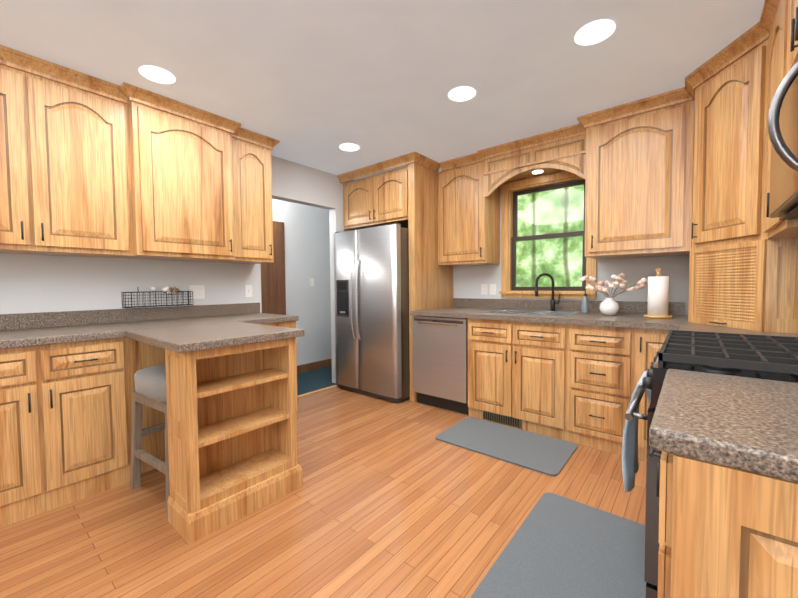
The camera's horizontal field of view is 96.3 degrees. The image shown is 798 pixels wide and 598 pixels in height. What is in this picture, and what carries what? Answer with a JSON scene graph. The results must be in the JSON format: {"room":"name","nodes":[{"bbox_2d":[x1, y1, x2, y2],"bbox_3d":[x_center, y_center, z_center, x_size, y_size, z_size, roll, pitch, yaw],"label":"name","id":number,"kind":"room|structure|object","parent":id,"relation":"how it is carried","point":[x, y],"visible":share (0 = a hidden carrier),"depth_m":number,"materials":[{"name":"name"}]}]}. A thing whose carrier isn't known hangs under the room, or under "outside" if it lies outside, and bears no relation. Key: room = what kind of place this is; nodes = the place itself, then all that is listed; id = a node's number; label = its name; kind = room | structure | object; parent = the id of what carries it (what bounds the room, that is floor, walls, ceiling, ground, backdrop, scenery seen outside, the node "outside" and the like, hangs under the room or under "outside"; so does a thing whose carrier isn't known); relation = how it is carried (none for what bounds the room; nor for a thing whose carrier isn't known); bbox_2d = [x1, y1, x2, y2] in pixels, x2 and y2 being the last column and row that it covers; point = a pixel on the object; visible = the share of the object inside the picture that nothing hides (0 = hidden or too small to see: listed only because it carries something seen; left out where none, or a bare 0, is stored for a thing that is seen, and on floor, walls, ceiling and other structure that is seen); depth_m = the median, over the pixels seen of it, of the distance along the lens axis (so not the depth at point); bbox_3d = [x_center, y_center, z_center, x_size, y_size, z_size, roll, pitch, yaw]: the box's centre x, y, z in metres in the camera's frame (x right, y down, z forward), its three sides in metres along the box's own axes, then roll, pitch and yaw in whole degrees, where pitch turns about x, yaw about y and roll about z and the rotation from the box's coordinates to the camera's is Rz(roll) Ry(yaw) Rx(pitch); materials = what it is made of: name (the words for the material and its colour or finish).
{"room":"kitchen","nodes":[
{"label":"kitchen","id":0,"kind":"room"},
{"bbox_2d":[0,155,353,383],"bbox_3d":[-2.211,-0.133,2.514,0.120,2.480,6.170,1,3,39],"label":"wall","id":1,"kind":"structure","parent":0,"point":[31,283],"depth_m":2.76,"materials":[{"name":"grey paint"}]},
{"bbox_2d":[0,45,131,258],"bbox_3d":[-2.232,-0.817,2.096,0.347,1.080,1.014,1,3,39],"label":"upper cabinet","id":2,"kind":"object","parent":1,"relation":"attached to","point":[91,166],"depth_m":2.12,"materials":[{"name":"brown wood"}]},
{"bbox_2d":[121,286,192,307],"bbox_3d":[-1.862,-0.021,2.776,0.090,0.156,0.455,1,3,39],"label":"wire basket","id":3,"kind":"object","parent":1,"relation":"hanging from","point":[167,290],"visible":1,"depth_m":2.77,"materials":[{"name":"black metal"}]},
{"bbox_2d":[128,85,239,262],"bbox_3d":[-1.675,-0.846,2.718,0.417,1.080,0.655,1,3,39],"label":"upper cabinet","id":4,"kind":"object","parent":1,"relation":"attached to","point":[182,156],"depth_m":2.55,"materials":[{"name":"brown wood"}]},
{"bbox_2d":[189,285,204,298],"bbox_3d":[-1.708,-0.059,3.023,0.008,0.115,0.120,1,3,39],"label":"outlet","id":5,"kind":"object","parent":1,"relation":"attached to","point":[198,291],"depth_m":3.02,"materials":[{"name":"white plastic"}]},
{"bbox_2d":[245,285,252,296],"bbox_3d":[-1.417,-0.075,3.373,0.013,0.115,0.070,1,3,39],"label":"outlet","id":6,"kind":"object","parent":1,"relation":"attached to","point":[248,288],"depth_m":3.37,"materials":[{"name":"white plastic"}]},
{"bbox_2d":[224,125,275,263],"bbox_3d":[-1.372,-0.864,3.141,0.347,1.080,0.385,1,3,39],"label":"upper cabinet","id":7,"kind":"object","parent":1,"relation":"attached to","point":[254,209],"depth_m":3.05,"materials":[{"name":"brown wood"}]},
{"bbox_2d":[298,384,337,396],"bbox_3d":[-1.027,1.041,3.893,0.040,0.008,0.950,1,3,39],"label":"trim","id":8,"kind":"structure","parent":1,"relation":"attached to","point":[308,393],"depth_m":4.01,"materials":[{"name":"brown wood"}]},
{"bbox_2d":[272,199,330,365],"bbox_3d":[-2.860,-0.148,3.047,0.120,2.480,6.170,1,3,39],"label":"wall","id":9,"kind":"structure","parent":0,"point":[307,241],"depth_m":4.91,"materials":[{"name":"grey paint"}]},
{"bbox_2d":[261,221,285,314],"bbox_3d":[-1.665,0.028,4.294,0.143,1.990,0.760,1,3,39],"label":"hall door","id":10,"kind":"structure","parent":9,"relation":"in","point":[273,294],"depth_m":4.47,"materials":[{"name":"brown wood"}]},
{"bbox_2d":[309,278,313,285],"bbox_3d":[-1.207,-0.232,4.949,0.011,0.115,0.070,1,3,39],"label":"hall light switch","id":11,"kind":"object","parent":9,"relation":"attached to","point":[311,281],"visible":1,"depth_m":4.95,"materials":[{"name":"white plastic"}]},
{"bbox_2d":[297,358,331,373],"bbox_3d":[-1.133,0.935,5.068,0.015,0.108,0.927,1,3,39],"label":"baseboard","id":12,"kind":"structure","parent":9,"relation":"attached to","point":[307,367],"depth_m":5.00,"materials":[{"name":"brown wood"}]},
{"bbox_2d":[297,366,336,395],"bbox_3d":[-2.486,1.094,2.796,0.820,0.012,6.170,1,3,39],"label":"hall floor","id":13,"kind":"structure","parent":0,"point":[313,380],"depth_m":4.44,"materials":[{"name":"blue carpet"}]},
{"bbox_2d":[0,386,646,597],"bbox_3d":[-1.118,1.180,1.674,5.320,0.100,6.410,1,3,39],"label":"floor","id":14,"kind":"structure","parent":0,"point":[389,499],"depth_m":1.77,"materials":[{"name":"brown wood"}]},
{"bbox_2d":[0,337,131,527],"bbox_3d":[-2.151,0.681,2.016,0.627,0.890,0.849,1,3,39],"label":"base cabinet","id":15,"kind":"object","parent":14,"relation":"on","point":[65,421],"depth_m":1.93,"materials":[{"name":"brown wood"}]},
{"bbox_2d":[128,338,164,472],"bbox_3d":[-1.670,0.655,2.600,0.627,0.890,0.793,1,3,39],"label":"base cabinet","id":16,"kind":"object","parent":14,"relation":"on","point":[141,355],"depth_m":2.25,"materials":[{"name":"brown wood"}]},
{"bbox_2d":[0,303,298,348],"bbox_3d":[-2.042,0.161,2.120,0.646,0.140,2.955,1,3,39],"label":"countertop","id":17,"kind":"structure","parent":16,"relation":"on","point":[40,328],"depth_m":2.43,"materials":[{"name":"stone"}]},
{"bbox_2d":[116,319,304,352],"bbox_3d":[-1.086,0.203,2.102,0.827,0.040,0.720,1,3,39],"label":"countertop","id":18,"kind":"structure","parent":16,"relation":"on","point":[180,329],"depth_m":1.98,"materials":[{"name":"stone"}]},
{"bbox_2d":[130,364,169,514],"bbox_3d":[-1.294,0.760,2.111,0.494,0.710,0.363,1,3,33],"label":"stool","id":19,"kind":"object","parent":14,"relation":"on","point":[149,389],"visible":0.31,"depth_m":2.01,"materials":[{"name":"fabric"}]},
{"bbox_2d":[165,338,302,544],"bbox_3d":[-0.875,0.672,1.950,0.268,0.890,0.620,1,3,39],"label":"bookcase","id":20,"kind":"object","parent":14,"relation":"on","point":[232,428],"visible":0.81,"depth_m":1.93,"materials":[{"name":"brown wood"}]},
{"bbox_2d":[262,321,297,410],"bbox_3d":[-1.284,0.633,3.069,0.627,0.890,0.550,1,3,39],"label":"base cabinet","id":21,"kind":"object","parent":14,"relation":"on","point":[291,324],"depth_m":3.06,"materials":[{"name":"brown wood"}]},
{"bbox_2d":[334,223,409,402],"bbox_3d":[-0.126,0.131,4.109,0.925,1.795,0.939,1,3,39],"label":"fridge","id":22,"kind":"object","parent":14,"relation":"on","point":[371,273],"visible":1,"depth_m":3.69,"materials":[{"name":"silver metal"}]},
{"bbox_2d":[337,152,453,401],"bbox_3d":[-0.019,-0.215,4.183,1.139,2.479,0.799,1,3,39],"label":"tall cabinet","id":23,"kind":"object","parent":14,"relation":"on","point":[405,197],"visible":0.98,"depth_m":3.77,"materials":[{"name":"brown wood"}]},
{"bbox_2d":[412,315,468,414],"bbox_3d":[0.560,0.599,3.608,0.598,0.886,0.634,1,3,39],"label":"dishwasher","id":24,"kind":"object","parent":14,"relation":"on","point":[440,359],"visible":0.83,"depth_m":3.35,"materials":[{"name":"grey metal"}]},
{"bbox_2d":[435,417,576,475],"bbox_3d":[0.789,1.069,2.685,0.900,0.011,0.560,1,3,39],"label":"area rug","id":25,"kind":"object","parent":14,"relation":"on","point":[546,455],"visible":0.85,"depth_m":2.62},
{"bbox_2d":[470,492,645,597],"bbox_3d":[0.728,1.114,1.500,0.510,0.011,0.950,1,3,39],"label":"area rug","id":26,"kind":"object","parent":14,"relation":"on","point":[558,546],"visible":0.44,"depth_m":1.53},
{"bbox_2d":[552,323,647,460],"bbox_3d":[1.653,0.617,2.833,0.559,0.888,0.817,1,3,39],"label":"base cabinet","id":27,"kind":"object","parent":14,"relation":"on","point":[576,384],"depth_m":2.52,"materials":[{"name":"brown wood"}]},
{"bbox_2d":[648,329,669,407],"bbox_3d":[1.923,0.624,2.612,0.274,0.888,0.817,1,3,39],"label":"base cabinet","id":28,"kind":"object","parent":14,"relation":"on","point":[656,337],"depth_m":2.30,"materials":[{"name":"brown wood"}]},
{"bbox_2d":[410,273,713,329],"bbox_3d":[1.448,0.045,2.963,2.784,0.547,0.837,1,3,39],"label":"countertop","id":29,"kind":"structure","parent":28,"relation":"on","point":[629,314],"depth_m":3.08,"materials":[{"name":"stone"}]},
{"bbox_2d":[480,309,580,316],"bbox_3d":[1.170,0.215,3.188,0.724,0.194,0.504,1,3,39],"label":"sink","id":30,"kind":"object","parent":29,"relation":"in","point":[502,311],"depth_m":3.29,"materials":[{"name":"metal"}]},
{"bbox_2d":[535,273,559,310],"bbox_3d":[1.391,-0.064,3.335,0.207,0.357,0.138,1,3,39],"label":"faucet","id":31,"kind":"object","parent":29,"relation":"on","point":[552,308],"depth_m":3.33,"materials":[{"name":"black metal"}]},
{"bbox_2d":[580,289,588,312],"bbox_3d":[1.592,0.019,3.066,0.073,0.205,0.064,1,3,39],"label":"soap dispenser","id":32,"kind":"object","parent":29,"relation":"on","point":[585,305],"visible":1,"depth_m":3.04,"materials":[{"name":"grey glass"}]},
{"bbox_2d":[579,273,646,314],"bbox_3d":[1.700,-0.039,2.851,0.458,0.337,0.213,1,3,39],"label":"vase","id":33,"kind":"object","parent":29,"relation":"on","point":[609,305],"visible":1,"depth_m":2.82,"materials":[{"name":"white ceramic"}]},
{"bbox_2d":[644,268,671,318],"bbox_3d":[1.891,-0.044,2.609,0.170,0.361,0.170,1,3,39],"label":"paper towel holder","id":34,"kind":"object","parent":29,"relation":"on","point":[658,293],"visible":1,"depth_m":2.56,"materials":[{"name":"white paper"}]},
{"bbox_2d":[688,237,797,333],"bbox_3d":[2.193,-0.084,2.186,0.652,0.468,1.028,1,3,39],"label":"appliance garage","id":35,"kind":"object","parent":29,"relation":"on","point":[751,285],"visible":1,"depth_m":1.90,"materials":[{"name":"brown wood"}]},
{"bbox_2d":[679,324,797,336],"bbox_3d":[1.770,0.193,1.706,0.687,0.040,0.700,1,3,39],"label":"countertop","id":36,"kind":"structure","parent":28,"relation":"on","point":[703,328],"depth_m":1.89,"materials":[{"name":"stone"}]},
{"bbox_2d":[621,330,797,597],"bbox_3d":[1.246,0.643,1.215,0.856,0.968,0.750,1,3,39],"label":"range","id":37,"kind":"object","parent":14,"relation":"on","point":[767,357],"visible":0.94,"depth_m":1.12,"materials":[{"name":"dark stainless steel"},{"name":"cast iron"}]},
{"bbox_2d":[621,371,650,491],"bbox_3d":[1.089,0.578,1.599,0.123,0.473,0.306,1,3,39],"label":"dish towel","id":38,"kind":"object","parent":37,"relation":"hanging from","point":[630,465],"depth_m":1.54,"materials":[{"name":"fabric"}]},
{"bbox_2d":[649,448,797,597],"bbox_3d":[0.896,0.707,0.645,0.672,0.890,0.572,1,3,39],"label":"base cabinet","id":39,"kind":"object","parent":14,"relation":"on","point":[727,532],"visible":0.38,"depth_m":0.56,"materials":[{"name":"brown wood"}]},
{"bbox_2d":[649,369,797,482],"bbox_3d":[0.886,0.242,0.632,0.687,0.040,0.572,1,3,39],"label":"countertop","id":40,"kind":"structure","parent":39,"relation":"on","point":[745,423],"depth_m":0.65,"materials":[{"name":"stone"}]},
{"bbox_2d":[0,0,764,180],"bbox_3d":[-1.001,-1.395,1.462,4.960,0.100,6.410,1,3,39],"label":"ceiling","id":41,"kind":"structure","parent":0,"point":[315,84],"depth_m":2.04,"materials":[{"name":"paint"}]},
{"bbox_2d":[139,66,175,83],"bbox_3d":[-1.472,-1.364,2.181,0.186,0.006,0.186,1,3,39],"label":"recessed light","id":42,"kind":"object","parent":41,"relation":"in","point":[157,74],"visible":1,"depth_m":2.17,"materials":[{"name":"white"}]},
{"bbox_2d":[339,143,358,150],"bbox_3d":[-0.464,-1.417,3.344,0.186,0.006,0.186,1,3,39],"label":"recessed light","id":43,"kind":"object","parent":41,"relation":"in","point":[349,147],"visible":1,"depth_m":3.34,"materials":[{"name":"white"}]},
{"bbox_2d":[448,87,475,101],"bbox_3d":[0.428,-1.390,2.430,0.186,0.006,0.186,1,3,39],"label":"recessed light","id":44,"kind":"object","parent":41,"relation":"in","point":[459,94],"visible":1,"depth_m":2.43,"materials":[{"name":"white"}]},
{"bbox_2d":[575,20,614,44],"bbox_3d":[1.011,-1.373,1.848,0.186,0.006,0.186,1,3,39],"label":"recessed light","id":45,"kind":"object","parent":41,"relation":"in","point":[595,32],"visible":1,"depth_m":1.84,"materials":[{"name":"white"}]},
{"bbox_2d":[483,410,521,427],"bbox_3d":[0.863,1.010,3.009,0.340,0.075,0.010,1,3,39],"label":"air vent","id":46,"kind":"object","parent":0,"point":[504,419],"visible":0.96,"depth_m":3.00,"materials":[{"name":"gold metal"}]},
{"bbox_2d":[453,115,694,314],"bbox_3d":[1.007,-0.215,3.938,4.960,2.480,0.120,1,3,39],"label":"wall","id":47,"kind":"structure","parent":0,"point":[468,281],"depth_m":3.12,"materials":[{"name":"grey paint"}]},
{"bbox_2d":[437,150,500,265],"bbox_3d":[0.739,-0.909,3.820,0.567,1.080,0.347,1,3,39],"label":"upper cabinet","id":48,"kind":"object","parent":47,"relation":"attached to","point":[468,186],"depth_m":3.65,"materials":[{"name":"brown wood"}]},
{"bbox_2d":[531,169,543,173],"bbox_3d":[1.300,-1.195,3.354,0.110,0.012,0.110,1,3,39],"label":"recessed light","id":49,"kind":"object","parent":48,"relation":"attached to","point":[536,171],"visible":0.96,"depth_m":3.33,"materials":[{"name":"white plastic"}]},
{"bbox_2d":[481,284,486,294],"bbox_3d":[0.934,-0.106,3.916,0.070,0.115,0.008,1,3,39],"label":"outlet","id":50,"kind":"object","parent":47,"relation":"attached to","point":[484,289],"depth_m":3.92,"materials":[{"name":"white plastic"}]},
{"bbox_2d":[490,284,495,294],"bbox_3d":[1.011,-0.105,3.853,0.070,0.115,0.008,1,3,39],"label":"outlet","id":51,"kind":"object","parent":47,"relation":"attached to","point":[492,286],"depth_m":3.85,"materials":[{"name":"white plastic"}]},
{"bbox_2d":[499,171,596,298],"bbox_3d":[1.452,-0.605,3.519,0.899,1.193,0.175,1,3,39],"label":"window","id":52,"kind":"structure","parent":47,"relation":"in","point":[510,198],"depth_m":3.58,"materials":[{"name":"brown wood"}]},
{"bbox_2d":[581,82,692,258],"bbox_3d":[1.867,-0.879,2.783,0.652,1.080,0.517,1,3,39],"label":"upper cabinet","id":53,"kind":"object","parent":47,"relation":"attached to","point":[648,184],"depth_m":2.57,"materials":[{"name":"brown wood"}]},
{"bbox_2d":[689,22,793,253],"bbox_3d":[2.201,-0.858,2.166,0.642,1.080,1.047,1,3,39],"label":"upper cabinet","id":54,"kind":"object","parent":47,"relation":"attached to","point":[727,133],"depth_m":1.98,"materials":[{"name":"brown wood"}]},
{"bbox_3d":[0.879,-0.063,-0.025,0.120,2.480,6.170,1,3,39],"label":"wall","id":55,"kind":"structure","parent":0,"visible":0},
{"bbox_2d":[763,0,797,238],"bbox_3d":[1.818,-0.829,1.483,0.367,1.080,0.492,1,3,39],"label":"upper cabinet","id":56,"kind":"object","parent":55,"relation":"attached to","point":[779,20],"depth_m":1.64,"materials":[{"name":"brown wood"}]},
{"bbox_2d":[779,0,797,85],"bbox_3d":[1.421,-1.052,0.995,0.367,0.590,0.750,1,3,39],"label":"upper cabinet","id":57,"kind":"object","parent":55,"relation":"attached to","point":[788,47],"depth_m":1.36,"materials":[{"name":"brown wood"}]},
{"bbox_2d":[767,52,797,219],"bbox_3d":[1.379,-0.523,1.053,0.486,0.461,0.746,1,3,39],"label":"microwave","id":58,"kind":"object","parent":57,"relation":"attached to","point":[782,122],"visible":1,"depth_m":1.12,"materials":[{"name":"silver metal"}]},
{"label":"outside","id":59,"kind":"structure","parent":0,"visible":0},
{"bbox_2d":[516,185,583,286],"bbox_3d":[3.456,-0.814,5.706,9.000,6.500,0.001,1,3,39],"label":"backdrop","id":60,"kind":"structure","parent":59,"point":[571,253],"depth_m":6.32,"materials":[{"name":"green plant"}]}
]}

